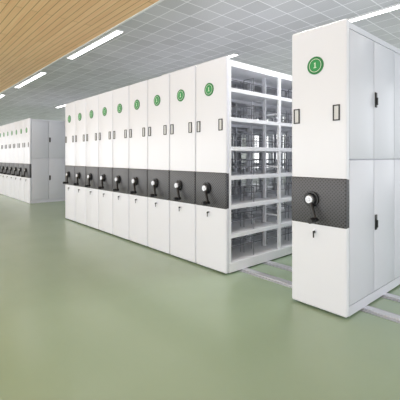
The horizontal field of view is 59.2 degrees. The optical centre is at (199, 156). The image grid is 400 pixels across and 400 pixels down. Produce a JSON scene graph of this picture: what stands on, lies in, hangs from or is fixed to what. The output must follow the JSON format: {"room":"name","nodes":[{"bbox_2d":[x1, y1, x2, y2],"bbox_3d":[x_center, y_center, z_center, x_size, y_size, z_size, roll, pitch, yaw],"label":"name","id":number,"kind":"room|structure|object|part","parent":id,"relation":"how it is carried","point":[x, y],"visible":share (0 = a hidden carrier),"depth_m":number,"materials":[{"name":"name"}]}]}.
{"room":"archive storage room","nodes":[
{"label":"archive storage room","id":0,"kind":"room"},
{"bbox_2d":[0,194,399,399],"bbox_3d":[-6.207,1.295,9.459,13.200,0.100,29.600,0,0,-41],"label":"floor","id":1,"kind":"structure","parent":0,"point":[87,312],"depth_m":2.53,"materials":[{"name":"green paint"}]},
{"bbox_2d":[0,126,1,193],"bbox_3d":[-5.751,0.100,12.727,2.895,2.290,0.495,0,0,-41],"label":"shelving unit","id":2,"kind":"object","parent":1,"relation":"on","point":[0,126],"visible":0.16,"depth_m":11.75,"materials":[{"name":"silver metal"}]},
{"bbox_2d":[0,125,5,194],"bbox_3d":[-5.418,0.100,12.349,2.895,2.290,0.495,0,0,-41],"label":"shelving unit","id":3,"kind":"object","parent":1,"relation":"on","point":[3,126],"visible":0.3,"depth_m":11.44,"materials":[{"name":"silver metal"}]},
{"bbox_3d":[-6.377,0.100,11.505,0.050,2.290,0.493,0,0,-41],"label":"panel","id":4,"kind":"part","parent":3,"relation":"part of","materials":[{"name":"white metal"}]},
{"bbox_2d":[3,124,9,196],"bbox_3d":[-5.086,0.100,11.972,2.895,2.290,0.495,0,0,-41],"label":"shelving unit","id":5,"kind":"object","parent":1,"relation":"on","point":[7,125],"visible":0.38,"depth_m":11.06,"materials":[{"name":"silver metal"}]},
{"bbox_3d":[-6.044,0.100,11.127,0.050,2.290,0.493,0,0,-41],"label":"panel","id":6,"kind":"part","parent":5,"relation":"part of","materials":[{"name":"white metal"}]},
{"bbox_2d":[7,122,14,197],"bbox_3d":[-4.753,0.100,11.595,2.895,2.290,0.495,0,0,-41],"label":"shelving unit","id":7,"kind":"object","parent":1,"relation":"on","point":[11,168],"visible":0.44,"depth_m":10.70,"materials":[{"name":"silver metal"}]},
{"bbox_3d":[-5.711,0.100,10.750,0.050,2.290,0.493,0,0,-41],"label":"panel","id":8,"kind":"part","parent":7,"relation":"part of","materials":[{"name":"white metal"}]},
{"bbox_2d":[11,121,18,199],"bbox_3d":[-4.420,0.100,11.217,2.895,2.290,0.495,0,0,-41],"label":"shelving unit","id":9,"kind":"object","parent":1,"relation":"on","point":[16,124],"visible":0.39,"depth_m":10.36,"materials":[{"name":"silver metal"}]},
{"bbox_3d":[-5.379,0.100,10.373,0.050,2.290,0.493,0,0,-41],"label":"panel","id":10,"kind":"part","parent":9,"relation":"part of","materials":[{"name":"white metal"}]},
{"bbox_2d":[16,120,23,200],"bbox_3d":[-4.088,0.100,10.840,2.895,2.290,0.495,0,0,-41],"label":"shelving unit","id":11,"kind":"object","parent":1,"relation":"on","point":[21,123],"visible":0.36,"depth_m":9.97,"materials":[{"name":"silver metal"}]},
{"bbox_3d":[-5.046,0.100,9.995,0.050,2.290,0.493,0,0,-41],"label":"panel","id":12,"kind":"part","parent":11,"relation":"part of","materials":[{"name":"white metal"}]},
{"bbox_2d":[21,118,64,202],"bbox_3d":[-3.737,0.100,10.442,2.895,2.290,0.510,0,0,-41],"label":"tall cabinet","id":13,"kind":"object","parent":1,"relation":"on","point":[44,140],"visible":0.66,"depth_m":9.68,"materials":[{"name":"silver metal"}]},
{"bbox_3d":[-4.700,0.100,9.603,0.050,2.290,0.493,0,0,-41],"label":"panel","id":14,"kind":"part","parent":13,"relation":"part of","materials":[{"name":"white metal"}]},
{"bbox_3d":[-4.360,-0.471,9.595,0.442,1.007,0.024,0,0,-41],"label":"door","id":15,"kind":"part","parent":13,"relation":"part of","materials":[{"name":"silver metal"}]},
{"bbox_3d":[-4.360,0.603,9.595,0.442,1.125,0.024,0,0,-41],"label":"door","id":16,"kind":"part","parent":13,"relation":"part of","materials":[{"name":"silver metal"}]},
{"bbox_3d":[-4.022,-0.471,9.893,0.442,1.007,0.024,0,0,-41],"label":"door","id":17,"kind":"part","parent":13,"relation":"part of","materials":[{"name":"silver metal"}]},
{"bbox_3d":[-4.022,0.603,9.893,0.442,1.125,0.024,0,0,-41],"label":"door","id":18,"kind":"part","parent":13,"relation":"part of","materials":[{"name":"silver metal"}]},
{"bbox_2d":[63,102,74,220],"bbox_3d":[-1.573,0.085,7.753,2.895,2.290,0.495,0,0,-41],"label":"shelving unit","id":19,"kind":"object","parent":1,"relation":"on","point":[69,108],"visible":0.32,"depth_m":6.86,"materials":[{"name":"silver metal"}]},
{"bbox_2d":[73,98,85,224],"bbox_3d":[-1.240,0.085,7.376,2.895,2.290,0.495,0,0,-41],"label":"shelving unit","id":20,"kind":"object","parent":1,"relation":"on","point":[80,106],"visible":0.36,"depth_m":6.50,"materials":[{"name":"silver metal"}]},
{"bbox_2d":[84,95,98,228],"bbox_3d":[-0.907,0.085,6.998,2.895,2.290,0.495,0,0,-41],"label":"shelving unit","id":21,"kind":"object","parent":1,"relation":"on","point":[92,103],"visible":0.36,"depth_m":6.11,"materials":[{"name":"silver metal"}]},
{"bbox_2d":[97,90,231,233],"bbox_3d":[-0.575,0.085,6.621,2.895,2.290,0.495,0,0,-41],"label":"shelving unit","id":22,"kind":"object","parent":1,"relation":"on","point":[105,187],"visible":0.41,"depth_m":5.72,"materials":[{"name":"silver metal"}]},
{"bbox_3d":[-1.533,0.085,5.776,0.050,2.290,0.493,0,0,-41],"label":"panel","id":23,"kind":"part","parent":22,"relation":"part of","materials":[{"name":"white metal"}]},
{"bbox_2d":[112,86,245,239],"bbox_3d":[-0.242,0.085,6.244,2.895,2.290,0.495,0,0,-41],"label":"shelving unit","id":24,"kind":"object","parent":1,"relation":"on","point":[120,190],"visible":0.37,"depth_m":5.36,"materials":[{"name":"silver metal"}]},
{"bbox_3d":[-1.200,0.085,5.399,0.050,2.290,0.493,0,0,-41],"label":"panel","id":25,"kind":"part","parent":24,"relation":"part of","materials":[{"name":"white metal"}]},
{"bbox_2d":[129,80,270,245],"bbox_3d":[0.091,0.085,5.866,2.895,2.290,0.495,0,0,-41],"label":"shelving unit","id":26,"kind":"object","parent":1,"relation":"on","point":[138,92],"visible":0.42,"depth_m":4.99,"materials":[{"name":"silver metal"}]},
{"bbox_3d":[-0.868,0.085,5.022,0.050,2.290,0.493,0,0,-41],"label":"panel","id":27,"kind":"part","parent":26,"relation":"part of","materials":[{"name":"white metal"}]},
{"bbox_2d":[148,74,284,253],"bbox_3d":[0.423,0.085,5.489,2.895,2.290,0.495,0,0,-41],"label":"shelving unit","id":28,"kind":"object","parent":1,"relation":"on","point":[158,87],"visible":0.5,"depth_m":4.63,"materials":[{"name":"silver metal"}]},
{"bbox_3d":[-0.535,0.085,4.644,0.050,2.290,0.493,0,0,-41],"label":"panel","id":29,"kind":"part","parent":28,"relation":"part of","materials":[{"name":"white metal"}]},
{"bbox_3d":[0.496,-0.721,5.554,0.856,0.042,0.471,0,0,-41],"label":"shelf","id":30,"kind":"part","parent":28,"relation":"part of","materials":[{"name":"silver metal"}]},
{"bbox_3d":[0.496,0.539,5.554,0.856,0.042,0.471,0,0,-41],"label":"shelf","id":31,"kind":"part","parent":28,"relation":"part of","materials":[{"name":"silver metal"}]},
{"bbox_3d":[0.496,0.849,5.554,0.856,0.042,0.471,0,0,-41],"label":"shelf","id":32,"kind":"part","parent":28,"relation":"part of","materials":[{"name":"silver metal"}]},
{"bbox_3d":[1.167,-0.406,6.144,0.843,0.042,0.471,0,0,-41],"label":"shelf","id":33,"kind":"part","parent":28,"relation":"part of","materials":[{"name":"silver metal"}]},
{"bbox_3d":[1.167,0.539,6.144,0.843,0.042,0.471,0,0,-41],"label":"shelf","id":34,"kind":"part","parent":28,"relation":"part of","materials":[{"name":"silver metal"}]},
{"bbox_3d":[1.167,-0.721,6.144,0.843,0.042,0.471,0,0,-41],"label":"shelf","id":35,"kind":"part","parent":28,"relation":"part of","materials":[{"name":"silver metal"}]},
{"bbox_3d":[1.167,0.849,6.144,0.843,0.042,0.471,0,0,-41],"label":"shelf","id":36,"kind":"part","parent":28,"relation":"part of","materials":[{"name":"silver metal"}]},
{"bbox_2d":[170,66,288,262],"bbox_3d":[0.756,0.085,5.112,2.895,2.290,0.495,0,0,-41],"label":"shelving unit","id":37,"kind":"object","parent":1,"relation":"on","point":[182,82],"visible":0.52,"depth_m":4.33,"materials":[{"name":"silver metal"}]},
{"bbox_3d":[-0.261,0.441,4.213,0.042,0.155,0.105,0,0,-26],"label":"crank arm","id":38,"kind":"part","parent":37,"relation":"part of","materials":[{"name":"black plastic"}]},
{"bbox_3d":[-0.202,0.085,4.267,0.050,2.290,0.493,0,0,-41],"label":"panel","id":39,"kind":"part","parent":37,"relation":"part of","materials":[{"name":"white metal"}]},
{"bbox_3d":[0.159,0.539,4.585,0.843,0.042,0.471,0,0,-41],"label":"shelf","id":40,"kind":"part","parent":37,"relation":"part of","materials":[{"name":"silver metal"}]},
{"bbox_3d":[0.159,0.849,4.585,0.843,0.042,0.471,0,0,-41],"label":"shelf","id":41,"kind":"part","parent":37,"relation":"part of","materials":[{"name":"silver metal"}]},
{"bbox_3d":[0.829,-0.406,5.176,0.856,0.042,0.471,0,0,-41],"label":"shelf","id":42,"kind":"part","parent":37,"relation":"part of","materials":[{"name":"silver metal"}]},
{"bbox_3d":[0.829,0.224,5.176,0.856,0.042,0.471,0,0,-41],"label":"shelf","id":43,"kind":"part","parent":37,"relation":"part of","materials":[{"name":"silver metal"}]},
{"bbox_3d":[0.829,-1.002,5.176,2.700,0.065,0.477,0,0,-41],"label":"panel","id":44,"kind":"part","parent":37,"relation":"part of","materials":[{"name":"silver metal"}]},
{"bbox_3d":[0.829,-0.721,5.176,0.856,0.042,0.471,0,0,-41],"label":"shelf","id":45,"kind":"part","parent":37,"relation":"part of","materials":[{"name":"silver metal"}]},
{"bbox_3d":[0.829,0.539,5.176,0.856,0.042,0.471,0,0,-41],"label":"shelf","id":46,"kind":"part","parent":37,"relation":"part of","materials":[{"name":"silver metal"}]},
{"bbox_3d":[0.829,0.849,5.176,0.856,0.042,0.471,0,0,-41],"label":"shelf","id":47,"kind":"part","parent":37,"relation":"part of","materials":[{"name":"silver metal"}]},
{"bbox_3d":[1.499,-0.721,5.767,0.843,0.042,0.471,0,0,-41],"label":"shelf","id":48,"kind":"part","parent":37,"relation":"part of","materials":[{"name":"silver metal"}]},
{"bbox_3d":[1.499,-0.406,5.767,0.843,0.042,0.471,0,0,-41],"label":"shelf","id":49,"kind":"part","parent":37,"relation":"part of","materials":[{"name":"silver metal"}]},
{"bbox_3d":[1.499,0.849,5.767,0.843,0.042,0.471,0,0,-41],"label":"shelf","id":50,"kind":"part","parent":37,"relation":"part of","materials":[{"name":"silver metal"}]},
{"bbox_2d":[196,57,291,273],"bbox_3d":[1.089,0.085,4.734,2.895,2.290,0.495,0,0,-41],"label":"shelving unit","id":51,"kind":"object","parent":1,"relation":"on","point":[215,93],"visible":0.73,"depth_m":3.99,"materials":[{"name":"white metal"}]},
{"bbox_3d":[0.072,0.441,3.835,0.042,0.155,0.105,0,0,-26],"label":"crank arm","id":52,"kind":"part","parent":51,"relation":"part of","materials":[{"name":"black plastic"}]},
{"bbox_3d":[0.130,0.085,3.890,0.050,2.290,0.493,0,0,-41],"label":"panel","id":53,"kind":"part","parent":51,"relation":"part of","materials":[{"name":"white metal"}]},
{"bbox_3d":[0.491,-0.721,4.208,0.843,0.042,0.471,0,0,-41],"label":"shelf","id":54,"kind":"part","parent":51,"relation":"part of","materials":[{"name":"silver metal"}]},
{"bbox_3d":[0.491,-0.406,4.208,0.843,0.042,0.471,0,0,-41],"label":"shelf","id":55,"kind":"part","parent":51,"relation":"part of","materials":[{"name":"silver metal"}]},
{"bbox_3d":[0.491,-0.091,4.208,0.843,0.042,0.471,0,0,-41],"label":"shelf","id":56,"kind":"part","parent":51,"relation":"part of","materials":[{"name":"silver metal"}]},
{"bbox_3d":[0.491,0.224,4.208,0.843,0.042,0.471,0,0,-41],"label":"shelf","id":57,"kind":"part","parent":51,"relation":"part of","materials":[{"name":"silver metal"}]},
{"bbox_3d":[0.491,0.539,4.208,0.843,0.042,0.471,0,0,-41],"label":"shelf","id":58,"kind":"part","parent":51,"relation":"part of","materials":[{"name":"silver metal"}]},
{"bbox_3d":[0.491,0.849,4.208,0.843,0.042,0.471,0,0,-41],"label":"shelf","id":59,"kind":"part","parent":51,"relation":"part of","materials":[{"name":"silver metal"}]},
{"bbox_3d":[1.162,-1.002,4.799,2.700,0.065,0.477,0,0,-41],"label":"panel","id":60,"kind":"part","parent":51,"relation":"part of","materials":[{"name":"silver metal"}]},
{"bbox_3d":[1.162,-0.721,4.799,0.856,0.042,0.471,0,0,-41],"label":"shelf","id":61,"kind":"part","parent":51,"relation":"part of","materials":[{"name":"silver metal"}]},
{"bbox_3d":[1.162,-0.406,4.799,0.856,0.042,0.471,0,0,-41],"label":"shelf","id":62,"kind":"part","parent":51,"relation":"part of","materials":[{"name":"silver metal"}]},
{"bbox_3d":[1.162,-0.091,4.799,0.856,0.042,0.471,0,0,-41],"label":"shelf","id":63,"kind":"part","parent":51,"relation":"part of","materials":[{"name":"silver metal"}]},
{"bbox_3d":[1.162,0.224,4.799,0.856,0.042,0.471,0,0,-41],"label":"shelf","id":64,"kind":"part","parent":51,"relation":"part of","materials":[{"name":"silver metal"}]},
{"bbox_3d":[1.162,0.539,4.799,0.856,0.042,0.471,0,0,-41],"label":"shelf","id":65,"kind":"part","parent":51,"relation":"part of","materials":[{"name":"silver metal"}]},
{"bbox_3d":[1.162,0.849,4.799,0.856,0.042,0.471,0,0,-41],"label":"shelf","id":66,"kind":"part","parent":51,"relation":"part of","materials":[{"name":"silver metal"}]},
{"bbox_2d":[238,268,399,322],"bbox_3d":[-0.018,1.238,4.450,0.140,0.015,7.700,0,0,-41],"label":"rail","id":67,"kind":"object","parent":1,"relation":"on","point":[378,312],"visible":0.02,"depth_m":3.37,"materials":[{"name":"grey metal"}]},
{"bbox_2d":[263,261,399,302],"bbox_3d":[0.290,1.238,4.722,0.140,0.015,7.700,0,0,-41],"label":"rail","id":68,"kind":"object","parent":1,"relation":"on","point":[389,296],"visible":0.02,"depth_m":3.88,"materials":[{"name":"grey metal"}]},
{"bbox_2d":[292,19,399,317],"bbox_3d":[1.934,0.085,3.715,2.895,2.290,0.510,0,0,-41],"label":"tall cabinet","id":69,"kind":"object","parent":1,"relation":"on","point":[346,78],"visible":1,"depth_m":2.88,"materials":[{"name":"white metal"}]},
{"bbox_3d":[0.908,0.445,2.826,0.043,0.158,0.097,0,0,-24],"label":"crank arm","id":70,"kind":"part","parent":69,"relation":"part of","materials":[{"name":"black plastic"}]},
{"bbox_3d":[0.971,0.085,2.876,0.050,2.290,0.493,0,0,-41],"label":"panel","id":71,"kind":"part","parent":69,"relation":"part of","materials":[{"name":"white metal"}]},
{"bbox_3d":[1.311,-0.486,2.868,0.442,1.007,0.024,0,0,-41],"label":"door","id":72,"kind":"part","parent":69,"relation":"part of","materials":[{"name":"silver metal"}]},
{"bbox_3d":[1.311,0.588,2.868,0.442,1.125,0.024,0,0,-41],"label":"door","id":73,"kind":"part","parent":69,"relation":"part of","materials":[{"name":"silver metal"}]},
{"bbox_3d":[1.518,-0.490,3.022,0.040,0.130,0.021,0,0,-41],"label":"door handle","id":74,"kind":"part","parent":69,"relation":"part of","materials":[{"name":"black plastic"}]},
{"bbox_3d":[1.518,0.560,3.022,0.040,0.130,0.021,0,0,-41],"label":"door handle","id":75,"kind":"part","parent":69,"relation":"part of","materials":[{"name":"black plastic"}]},
{"bbox_3d":[1.648,-0.486,3.166,0.442,1.007,0.024,0,0,-41],"label":"door","id":76,"kind":"part","parent":69,"relation":"part of","materials":[{"name":"silver metal"}]},
{"bbox_3d":[1.648,0.588,3.166,0.442,1.125,0.024,0,0,-41],"label":"door","id":77,"kind":"part","parent":69,"relation":"part of","materials":[{"name":"silver metal"}]},
{"bbox_3d":[1.986,-0.486,3.463,0.442,1.007,0.024,0,0,-41],"label":"door","id":78,"kind":"part","parent":69,"relation":"part of","materials":[{"name":"silver metal"}]},
{"bbox_3d":[1.986,0.588,3.463,0.442,1.125,0.024,0,0,-41],"label":"door","id":79,"kind":"part","parent":69,"relation":"part of","materials":[{"name":"silver metal"}]},
{"bbox_2d":[0,0,399,125],"bbox_3d":[-6.207,-1.925,9.459,13.200,0.100,29.600,0,0,-41],"label":"ceiling","id":80,"kind":"structure","parent":0,"point":[171,35],"depth_m":5.52,"materials":[{"name":"tile"}]},
{"bbox_2d":[14,71,46,87],"bbox_3d":[-4.171,-1.864,8.587,0.120,0.022,2.224,0,0,-41],"label":"recessed light","id":81,"kind":"object","parent":80,"relation":"in","point":[41,73],"visible":1,"depth_m":8.43,"materials":[{"name":"white plastic"}]},
{"bbox_2d":[0,0,163,93],"bbox_3d":[-5.580,-1.919,10.011,0.030,0.112,29.600,0,0,-41],"label":"trim","id":82,"kind":"structure","parent":80,"relation":"attached to","point":[159,1],"depth_m":5.49,"materials":[{"name":"white metal"}]},
{"bbox_2d":[67,29,123,58],"bbox_3d":[-1.817,-1.864,5.917,0.120,0.022,1.944,0,0,-41],"label":"recessed light","id":83,"kind":"object","parent":80,"relation":"in","point":[116,32],"visible":1,"depth_m":5.76,"materials":[{"name":"white plastic"}]},
{"bbox_2d":[163,53,238,74],"bbox_3d":[-0.080,-1.864,7.228,0.120,0.022,2.274,0,0,-41],"label":"recessed light","id":84,"kind":"object","parent":80,"relation":"in","point":[233,54],"visible":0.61,"depth_m":6.69,"materials":[{"name":"white plastic"}]},
{"bbox_2d":[348,3,399,22],"bbox_3d":[2.830,-1.864,3.928,0.120,0.022,2.374,0,0,-41],"label":"recessed light","id":85,"kind":"object","parent":80,"relation":"in","point":[396,6],"visible":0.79,"depth_m":4.55,"materials":[{"name":"white plastic"}]},
{"bbox_2d":[242,138,285,185],"bbox_3d":[-1.181,-0.315,13.890,0.200,3.120,29.600,0,0,-41],"label":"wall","id":86,"kind":"structure","parent":0,"point":[243,139],"depth_m":10.81,"materials":[{"name":"white paint"}]},
{"bbox_2d":[253,117,285,162],"bbox_3d":[2.378,-0.630,9.853,0.060,2.150,2.291,0,0,-41],"label":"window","id":87,"kind":"structure","parent":86,"relation":"in","point":[284,117],"depth_m":10.67,"materials":[{"name":"white"}]}
]}

